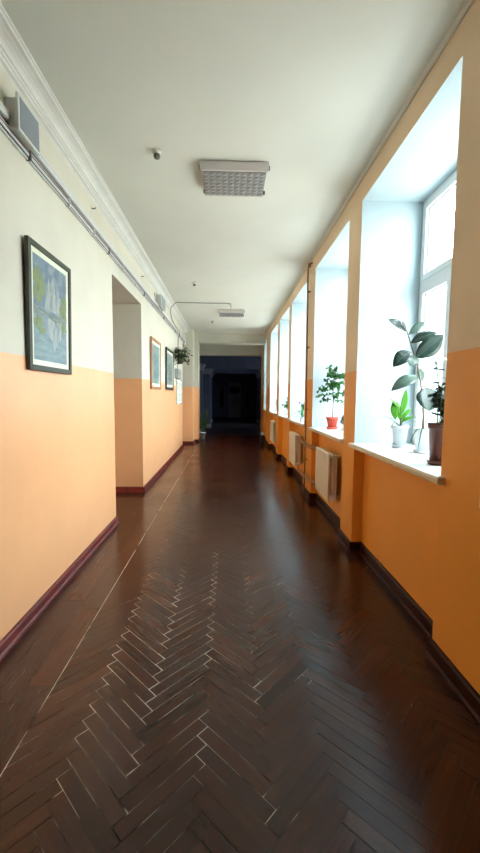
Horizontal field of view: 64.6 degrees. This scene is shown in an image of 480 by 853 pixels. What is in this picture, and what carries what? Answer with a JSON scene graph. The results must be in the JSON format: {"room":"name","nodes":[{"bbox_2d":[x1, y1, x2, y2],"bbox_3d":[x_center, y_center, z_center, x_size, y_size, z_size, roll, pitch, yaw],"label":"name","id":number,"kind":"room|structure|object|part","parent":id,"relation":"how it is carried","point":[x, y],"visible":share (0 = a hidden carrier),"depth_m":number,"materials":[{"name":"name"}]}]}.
{"room":"school corridor","nodes":[
{"label":"school corridor","id":0,"kind":"room"},
{"bbox_2d":[0,68,199,640],"bbox_3d":[-2.333,-0.669,5.143,2.450,3.450,17.300,0,5,-2],"label":"wall","id":1,"kind":"structure","parent":0,"point":[67,442],"depth_m":3.11,"materials":[{"name":"paint"}]},
{"bbox_2d":[4,91,39,155],"bbox_3d":[-1.311,-1.810,2.193,0.095,0.205,0.452,0,5,-2],"label":"wall speaker","id":2,"kind":"object","parent":1,"relation":"attached to","point":[23,123],"visible":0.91,"depth_m":2.24,"materials":[{"name":"grey plastic"}]},
{"bbox_3d":[-1.324,-1.821,2.294,0.075,0.170,0.210,0,5,-2],"label":"casing","id":3,"kind":"part","parent":2,"relation":"part of","materials":[{"name":"grey plastic"}]},
{"bbox_3d":[-1.278,-1.818,2.295,0.017,0.205,0.250,0,5,-2],"label":"frame","id":4,"kind":"part","parent":2,"relation":"part of","materials":[{"name":"grey plastic"}]},
{"bbox_2d":[19,96,39,151],"bbox_3d":[-1.269,-1.818,2.296,0.005,0.173,0.218,0,5,-2],"label":"grille","id":5,"kind":"object","parent":2,"relation":"attached to","point":[28,123],"depth_m":2.28,"materials":[{"name":"grey"}]},
{"bbox_2d":[24,235,71,374],"bbox_3d":[-1.356,-0.808,2.728,0.027,0.830,0.650,1,5,-2],"label":"framed print","id":6,"kind":"object","parent":1,"relation":"attached to","point":[47,279],"visible":1,"depth_m":2.66,"materials":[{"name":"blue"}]},
{"bbox_2d":[0,516,118,661],"bbox_3d":[-1.313,1.398,0.667,0.034,0.082,7.580,0,5,-2],"label":"baseboard","id":7,"kind":"structure","parent":1,"relation":"attached to","point":[13,636],"depth_m":2.73,"materials":[{"name":"paint"}]},
{"bbox_2d":[0,100,185,341],"bbox_3d":[-1.394,-1.935,3.963,0.037,0.058,14.700,0,5,-2],"label":"duct","id":8,"kind":"object","parent":1,"relation":"attached to","point":[4,111],"visible":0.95,"depth_m":3.27,"materials":[{"name":"plastic"}]},
{"bbox_2d":[0,112,185,343],"bbox_3d":[-1.397,-1.863,3.969,0.035,0.076,14.700,0,5,-2],"label":"duct","id":9,"kind":"object","parent":1,"relation":"attached to","point":[4,127],"visible":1,"depth_m":2.98,"materials":[{"name":"plastic"}]},
{"bbox_2d":[0,2,189,332],"bbox_3d":[-1.337,-2.239,3.990,0.150,0.115,14.800,0,5,-2],"label":"trim","id":10,"kind":"structure","parent":1,"relation":"attached to","point":[17,63],"depth_m":2.81,"materials":[{"name":"paint"}]},
{"bbox_2d":[116,487,142,492],"bbox_3d":[-2.439,0.964,5.810,1.900,0.085,0.034,0,5,-2],"label":"baseboard","id":11,"kind":"structure","parent":1,"relation":"attached to","point":[118,489],"depth_m":5.82,"materials":[{"name":"red wood"}]},
{"bbox_2d":[150,336,160,389],"bbox_3d":[-1.482,-1.088,6.706,0.027,0.865,0.870,1,5,-2],"label":"framed print","id":12,"kind":"object","parent":1,"relation":"attached to","point":[155,346],"visible":1,"depth_m":6.63,"materials":[{"name":"brown wood"}]},
{"bbox_2d":[154,293,164,311],"bbox_3d":[-1.456,-2.267,6.920,0.095,0.240,0.652,0,5,-2],"label":"wall speaker","id":13,"kind":"object","parent":1,"relation":"attached to","point":[160,300],"visible":0.9,"depth_m":6.82,"materials":[{"name":"grey plastic"}]},
{"bbox_3d":[-1.469,-2.278,7.020,0.075,0.205,0.410,0,5,-2],"label":"casing","id":14,"kind":"part","parent":13,"relation":"part of","materials":[{"name":"grey plastic"}]},
{"bbox_2d":[161,295,164,309],"bbox_3d":[-1.414,-2.275,7.022,0.005,0.208,0.418,0,5,-2],"label":"grille","id":15,"kind":"object","parent":13,"relation":"attached to","point":[162,298],"depth_m":6.96,"materials":[{"name":"grey plastic"}]},
{"bbox_2d":[143,445,183,491],"bbox_3d":[-1.551,0.761,8.386,0.034,0.082,5.122,0,5,-2],"label":"baseboard","id":16,"kind":"structure","parent":1,"relation":"attached to","point":[151,481],"depth_m":7.21,"materials":[{"name":"paint"}]},
{"bbox_2d":[165,347,173,389],"bbox_3d":[-1.530,-1.236,8.283,0.027,0.870,1.000,1,5,-2],"label":"framed print","id":17,"kind":"object","parent":1,"relation":"attached to","point":[169,354],"visible":1,"depth_m":8.21,"materials":[{"name":"white"}]},
{"bbox_2d":[174,368,180,378],"bbox_3d":[-1.536,-1.305,9.422,0.104,0.230,0.520,0,5,-2],"label":"junction box","id":18,"kind":"object","parent":1,"relation":"attached to","point":[177,371],"visible":1,"depth_m":9.17,"materials":[{"name":"grey metal"}]},
{"bbox_2d":[176,379,181,404],"bbox_3d":[-1.605,-0.918,10.084,0.012,0.650,1.140,0,5,-2],"label":"notice board","id":19,"kind":"object","parent":1,"relation":"attached to","point":[178,382],"visible":0.98,"depth_m":9.88,"materials":[{"name":"white paper"}]},
{"bbox_2d":[174,347,192,364],"bbox_3d":[-1.359,-1.689,9.123,0.443,0.417,0.732,1,5,2],"label":"plant","id":20,"kind":"object","parent":1,"relation":"attached to","point":[179,357],"visible":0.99,"depth_m":9.09,"materials":[{"name":"green plant"}]},
{"bbox_2d":[183,438,200,443],"bbox_3d":[-1.513,0.465,11.998,0.614,0.080,1.438,4,6,36],"label":"baseboard","id":21,"kind":"structure","parent":1,"relation":"attached to","point":[199,439],"depth_m":11.62,"materials":[{"name":"paint"}]},
{"bbox_2d":[198,332,265,344],"bbox_3d":[-0.446,-2.812,12.242,2.540,0.310,0.620,0,5,-2],"label":"beam","id":22,"kind":"structure","parent":1,"relation":"attached to","point":[203,337],"depth_m":12.01,"materials":[{"name":"paint"}]},
{"bbox_2d":[0,0,465,332],"bbox_3d":[-0.043,-2.474,5.065,3.800,0.200,17.300,0,5,-2],"label":"ceiling","id":23,"kind":"structure","parent":0,"point":[310,90],"depth_m":2.58,"materials":[{"name":"white paint"}]},
{"bbox_2d":[152,148,160,159],"bbox_3d":[-0.667,-2.181,3.052,0.072,0.064,0.072,0,5,-2],"label":"smoke detector","id":24,"kind":"object","parent":23,"relation":"attached to","point":[156,151],"visible":1,"depth_m":3.03,"materials":[{"name":"grey plastic"}]},
{"bbox_2d":[170,302,231,367],"bbox_3d":[-0.884,-2.038,8.900,1.356,1.313,1.636,0,5,-2],"label":"cable","id":25,"kind":"object","parent":23,"relation":"attached to","point":[176,302],"visible":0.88,"depth_m":8.06,"materials":[{"name":"grey plastic"}]},
{"bbox_2d":[218,309,244,316],"bbox_3d":[-0.197,-2.646,8.901,0.604,0.088,0.500,0,5,-2],"label":"ceiling lamp","id":26,"kind":"object","parent":23,"relation":"attached to","point":[223,312],"visible":1,"depth_m":8.71,"materials":[{"name":"white plastic"}]},
{"bbox_3d":[-0.190,-2.625,8.669,0.590,0.059,0.034,0,5,-2],"label":"panel","id":27,"kind":"part","parent":26,"relation":"part of","materials":[{"name":"white metal"}]},
{"bbox_2d":[220,313,243,316],"bbox_3d":[-0.198,-2.631,8.905,0.550,0.058,0.435,0,5,-2],"label":"diffuser","id":28,"kind":"object","parent":26,"relation":"attached to","point":[221,314],"depth_m":8.91,"materials":[{"name":"grey plastic"}]},
{"bbox_2d":[199,161,269,196],"bbox_3d":[-0.051,-2.191,3.381,0.594,0.088,0.440,0,5,-2],"label":"ceiling lamp","id":29,"kind":"object","parent":23,"relation":"attached to","point":[220,178],"visible":1,"depth_m":3.28,"materials":[{"name":"white plastic"}]},
{"bbox_3d":[-0.059,-2.204,3.586,0.550,0.055,0.030,0,5,-2],"label":"panel","id":30,"kind":"part","parent":29,"relation":"part of","materials":[{"name":"white metal"}]},
{"bbox_2d":[202,171,265,195],"bbox_3d":[-0.053,-2.176,3.385,0.540,0.058,0.375,0,5,-2],"label":"diffuser","id":31,"kind":"object","parent":29,"relation":"attached to","point":[216,183],"depth_m":3.37,"materials":[{"name":"grey plastic"}]},
{"bbox_3d":[-0.046,-2.173,3.180,0.580,0.059,0.034,0,5,-2],"label":"panel","id":32,"kind":"part","parent":29,"relation":"part of","materials":[{"name":"white metal"}]},
{"bbox_2d":[212,374,256,416],"bbox_3d":[-0.599,-2.442,25.981,5.600,3.600,0.200,0,5,-2],"label":"wall","id":33,"kind":"structure","parent":0,"point":[248,381],"depth_m":25.90,"materials":[{"name":"paint"}]},
{"bbox_2d":[220,388,223,406],"bbox_3d":[-1.229,-1.943,25.882,0.320,1.290,0.040,0,5,-2],"label":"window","id":34,"kind":"structure","parent":33,"relation":"in","point":[221,389],"depth_m":25.86,"materials":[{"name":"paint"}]},
{"bbox_2d":[228,382,240,416],"bbox_3d":[-0.370,-1.812,25.910,0.860,2.360,0.060,0,5,-2],"label":"door","id":35,"kind":"structure","parent":33,"relation":"in","point":[234,389],"depth_m":25.90,"materials":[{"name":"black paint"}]},
{"bbox_2d":[229,387,239,393],"bbox_3d":[-0.364,-2.479,25.840,0.760,0.480,0.030,0,5,-2],"label":"light","id":36,"kind":"object","parent":35,"relation":"attached to","point":[232,390],"depth_m":25.83,"materials":[{"name":"black wood"}]},
{"bbox_2d":[245,389,249,407],"bbox_3d":[0.500,-1.932,25.936,0.320,1.290,0.040,0,5,-2],"label":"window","id":37,"kind":"structure","parent":33,"relation":"in","point":[247,391],"depth_m":25.92,"materials":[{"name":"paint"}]},
{"bbox_2d":[0,417,479,852],"bbox_3d":[-0.513,0.616,11.479,6.300,0.122,29.600,0,5,-2],"label":"floor","id":38,"kind":"structure","parent":0,"point":[220,674],"depth_m":1.89,"materials":[{"name":"brown wood"}]},
{"bbox_2d":[200,364,205,431],"bbox_3d":[-1.641,-1.085,14.918,0.540,2.690,0.540,0,5,-2],"label":"pilaster","id":39,"kind":"object","parent":38,"relation":"on","point":[202,366],"visible":0.26,"depth_m":14.77,"materials":[{"name":"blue paint"}]},
{"bbox_2d":[200,409,207,438],"bbox_3d":[-1.272,-0.081,12.963,0.432,1.015,0.351,-3,6,-40],"label":"floor plant","id":40,"kind":"object","parent":38,"relation":"on","point":[202,434],"visible":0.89,"depth_m":12.95,"materials":[{"name":"green plant"}]},
{"bbox_3d":[-1.269,0.311,12.987,0.220,0.230,0.220,0,5,-2],"label":"pot","id":41,"kind":"part","parent":40,"relation":"part of","materials":[{"name":"white"}]},
{"bbox_2d":[203,368,212,427],"bbox_3d":[-1.561,-1.298,17.513,0.600,2.690,0.540,0,5,-2],"label":"pilaster","id":42,"kind":"object","parent":38,"relation":"on","point":[207,372],"visible":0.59,"depth_m":17.36,"materials":[{"name":"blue paint"}]},
{"bbox_2d":[211,373,213,421],"bbox_3d":[-1.745,-1.578,20.897,0.600,2.690,0.540,0,5,-2],"label":"pilaster","id":43,"kind":"object","parent":38,"relation":"on","point":[212,374],"visible":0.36,"depth_m":20.73,"materials":[{"name":"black paint"}]},
{"bbox_2d":[255,373,260,422],"bbox_3d":[1.153,-1.560,20.988,0.600,2.690,0.540,0,5,-2],"label":"pilaster","id":44,"kind":"object","parent":38,"relation":"on","point":[258,375],"visible":0.47,"depth_m":20.84,"materials":[{"name":"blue paint"}]},
{"bbox_2d":[260,432,264,442],"bbox_3d":[0.710,0.349,12.147,0.125,0.325,0.300,0,5,-2],"label":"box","id":45,"kind":"object","parent":38,"relation":"on","point":[262,436],"visible":1,"depth_m":12.01,"materials":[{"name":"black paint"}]},
{"bbox_2d":[260,0,479,694],"bbox_3d":[1.435,-0.646,5.261,0.810,3.450,17.300,0,5,-2],"label":"wall","id":46,"kind":"structure","parent":0,"point":[365,274],"depth_m":3.31,"materials":[{"name":"paint"}]},
{"bbox_2d":[200,344,261,356],"bbox_3d":[-0.317,-2.915,13.879,3.800,0.670,0.350,0,5,-2],"label":"trim","id":47,"kind":"structure","parent":46,"relation":"attached to","point":[205,350],"depth_m":13.72,"materials":[{"name":"paint"}]},
{"bbox_2d":[270,420,275,442],"bbox_3d":[0.898,0.119,9.810,0.170,0.548,0.674,0,5,-2],"label":"radiator","id":48,"kind":"object","parent":46,"relation":"attached to","point":[272,423],"visible":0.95,"depth_m":9.56,"materials":[{"name":"metal"}]},
{"bbox_2d":[277,414,286,419],"bbox_3d":[1.185,-0.210,8.316,0.594,0.044,1.420,0,5,-2],"label":"trim","id":49,"kind":"structure","parent":46,"relation":"attached to","point":[283,416],"depth_m":8.35,"materials":[{"name":"paint"}]},
{"bbox_2d":[281,397,287,414],"bbox_3d":[1.068,-0.468,8.662,0.218,0.412,0.198,-2,5,-30],"label":"potted plant","id":50,"kind":"object","parent":49,"relation":"on","point":[286,402],"visible":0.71,"depth_m":8.62,"materials":[{"name":"green plant"}]},
{"bbox_2d":[287,418,303,426],"bbox_3d":[1.235,-0.074,6.668,0.594,0.044,1.470,0,5,-2],"label":"trim","id":51,"kind":"structure","parent":46,"relation":"attached to","point":[295,421],"depth_m":6.52,"materials":[{"name":"paint"}]},
{"bbox_2d":[287,405,303,430],"bbox_3d":[0.972,-0.125,6.396,0.334,0.470,0.311,-1,5,-17],"label":"potted plant","id":52,"kind":"object","parent":51,"relation":"on","point":[299,411],"visible":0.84,"depth_m":6.38,"materials":[{"name":"green plant"}]},
{"bbox_2d":[289,431,303,466],"bbox_3d":[0.995,0.379,6.662,0.170,0.548,0.674,0,5,-2],"label":"radiator","id":53,"kind":"object","parent":46,"relation":"attached to","point":[294,444],"visible":0.98,"depth_m":6.40,"materials":[{"name":"metal"}]},
{"bbox_2d":[298,436,315,449],"bbox_3d":[0.975,0.240,5.596,0.082,0.062,1.451,0,5,-2],"label":"pipe","id":54,"kind":"object","parent":53,"relation":"attached to","point":[299,439],"visible":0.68,"depth_m":5.43,"materials":[{"name":"metal"}]},
{"bbox_2d":[303,262,312,494],"bbox_3d":[0.991,-0.652,5.585,0.081,3.402,0.100,0,5,-2],"label":"riser pipe","id":55,"kind":"object","parent":46,"relation":"attached to","point":[309,264],"visible":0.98,"depth_m":5.58,"materials":[{"name":"metal"}]},
{"bbox_2d":[308,427,343,443],"bbox_3d":[1.297,0.090,4.675,0.594,0.044,1.550,0,5,-2],"label":"windowsill","id":56,"kind":"structure","parent":46,"relation":"attached to","point":[336,435],"depth_m":4.61,"materials":[{"name":"paint"}]},
{"bbox_2d":[315,364,344,428],"bbox_3d":[1.250,-0.397,5.121,0.448,0.854,0.432,2,5,14],"label":"potted tree","id":57,"kind":"object","parent":56,"relation":"on","point":[332,421],"visible":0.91,"depth_m":5.05,"materials":[{"name":"green plant"}]},
{"bbox_3d":[1.241,-0.051,5.114,0.173,0.150,0.173,0,5,-2],"label":"pot","id":58,"kind":"part","parent":57,"relation":"part of","materials":[{"name":"red ceramic"}]},
{"bbox_2d":[340,415,343,430],"bbox_3d":[1.327,-0.054,4.832,0.112,0.219,0.131,0,5,-2],"label":"potted plant","id":59,"kind":"object","parent":56,"relation":"on","point":[342,417],"visible":0.32,"depth_m":4.82,"materials":[{"name":"green plant"}]},
{"bbox_2d":[315,446,340,501],"bbox_3d":[1.059,0.553,4.561,0.170,0.548,0.674,0,5,-2],"label":"radiator","id":60,"kind":"object","parent":46,"relation":"attached to","point":[326,461],"visible":1,"depth_m":4.36,"materials":[{"name":"metal"}]},
{"bbox_2d":[297,464,314,484],"bbox_3d":[0.971,0.708,5.635,0.082,0.062,1.451,0,5,-2],"label":"pipe","id":61,"kind":"object","parent":60,"relation":"attached to","point":[306,477],"visible":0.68,"depth_m":5.47,"materials":[{"name":"metal"}]},
{"bbox_2d":[266,0,474,333],"bbox_3d":[1.053,-2.296,4.361,0.030,0.020,15.400,0,5,-2],"label":"trim","id":62,"kind":"structure","parent":46,"relation":"attached to","point":[468,3],"depth_m":2.60,"materials":[{"name":"white paint"}]},
{"bbox_2d":[265,440,479,726],"bbox_3d":[1.049,1.019,5.387,0.134,0.105,17.300,0,5,-2],"label":"baseboard","id":63,"kind":"structure","parent":46,"relation":"attached to","point":[468,696],"depth_m":2.57,"materials":[{"name":"paint"}]},
{"bbox_2d":[348,443,444,485],"bbox_3d":[1.353,0.240,2.862,0.594,0.044,1.550,0,5,-2],"label":"windowsill","id":64,"kind":"structure","parent":46,"relation":"attached to","point":[405,459],"depth_m":2.75,"materials":[{"name":"paint"}]},
{"bbox_2d":[375,390,418,447],"bbox_3d":[1.351,-0.072,3.309,0.465,0.505,0.186,0,5,-2],"label":"potted plant","id":65,"kind":"object","parent":64,"relation":"on","point":[399,431],"visible":1,"depth_m":3.26,"materials":[{"name":"green plant"}]},
{"bbox_3d":[1.387,0.081,3.302,0.143,0.185,0.143,0,5,-2],"label":"pot","id":66,"kind":"part","parent":65,"relation":"part of","materials":[{"name":"white ceramic"}]},
{"bbox_2d":[388,319,443,453],"bbox_3d":[1.338,-0.307,2.928,0.406,1.035,0.182,0,5,-9],"label":"rubber plant","id":67,"kind":"object","parent":64,"relation":"on","point":[431,343],"visible":0.93,"depth_m":2.90,"materials":[{"name":"green plant"}]},
{"bbox_3d":[1.363,-0.348,2.955,0.182,0.790,0.024,0,5,-2],"label":"stem","id":68,"kind":"part","parent":67,"relation":"part of","materials":[{"name":"green plant"}]},
{"bbox_3d":[1.441,0.107,2.995,0.147,0.185,0.147,0,5,-2],"label":"pot","id":69,"kind":"part","parent":67,"relation":"part of","materials":[{"name":"white ceramic"}]},
{"bbox_2d":[426,357,446,465],"bbox_3d":[1.330,-0.102,2.477,0.220,0.700,0.232,3,5,31],"label":"potted plant","id":70,"kind":"object","parent":64,"relation":"on","point":[438,400],"visible":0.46,"depth_m":2.44,"materials":[{"name":"green plant"}]},
{"bbox_3d":[1.302,0.108,2.478,0.156,0.265,0.156,0,5,-2],"label":"pot","id":71,"kind":"part","parent":70,"relation":"part of","materials":[{"name":"brown"}]},
{"bbox_2d":[412,169,456,443],"bbox_3d":[1.669,-0.869,2.781,0.120,2.185,1.460,0,5,-2],"label":"window","id":72,"kind":"structure","parent":46,"relation":"in","point":[432,280],"depth_m":3.34,"materials":[{"name":"white plastic"}]},
{"bbox_3d":[1.661,-0.539,3.257,0.062,1.360,0.475,0,5,-2],"label":"sash","id":73,"kind":"part","parent":72,"relation":"part of","materials":[{"name":"white plastic"}]},
{"bbox_3d":[1.684,-1.581,2.722,0.062,0.665,1.370,0,5,-2],"label":"sash","id":74,"kind":"part","parent":72,"relation":"part of","materials":[{"name":"white plastic"}]},
{"bbox_3d":[-0.396,-3.839,19.799,5.600,0.200,12.300,0,5,-2],"label":"ceiling","id":75,"kind":"structure","parent":0,"visible":0},
{"bbox_2d":[200,356,260,373],"bbox_3d":[-0.228,-3.223,19.102,3.500,0.910,4.000,0,5,-2],"label":"trim","id":76,"kind":"structure","parent":75,"relation":"attached to","point":[219,364],"depth_m":17.13,"materials":[{"name":"paint"}]}
]}

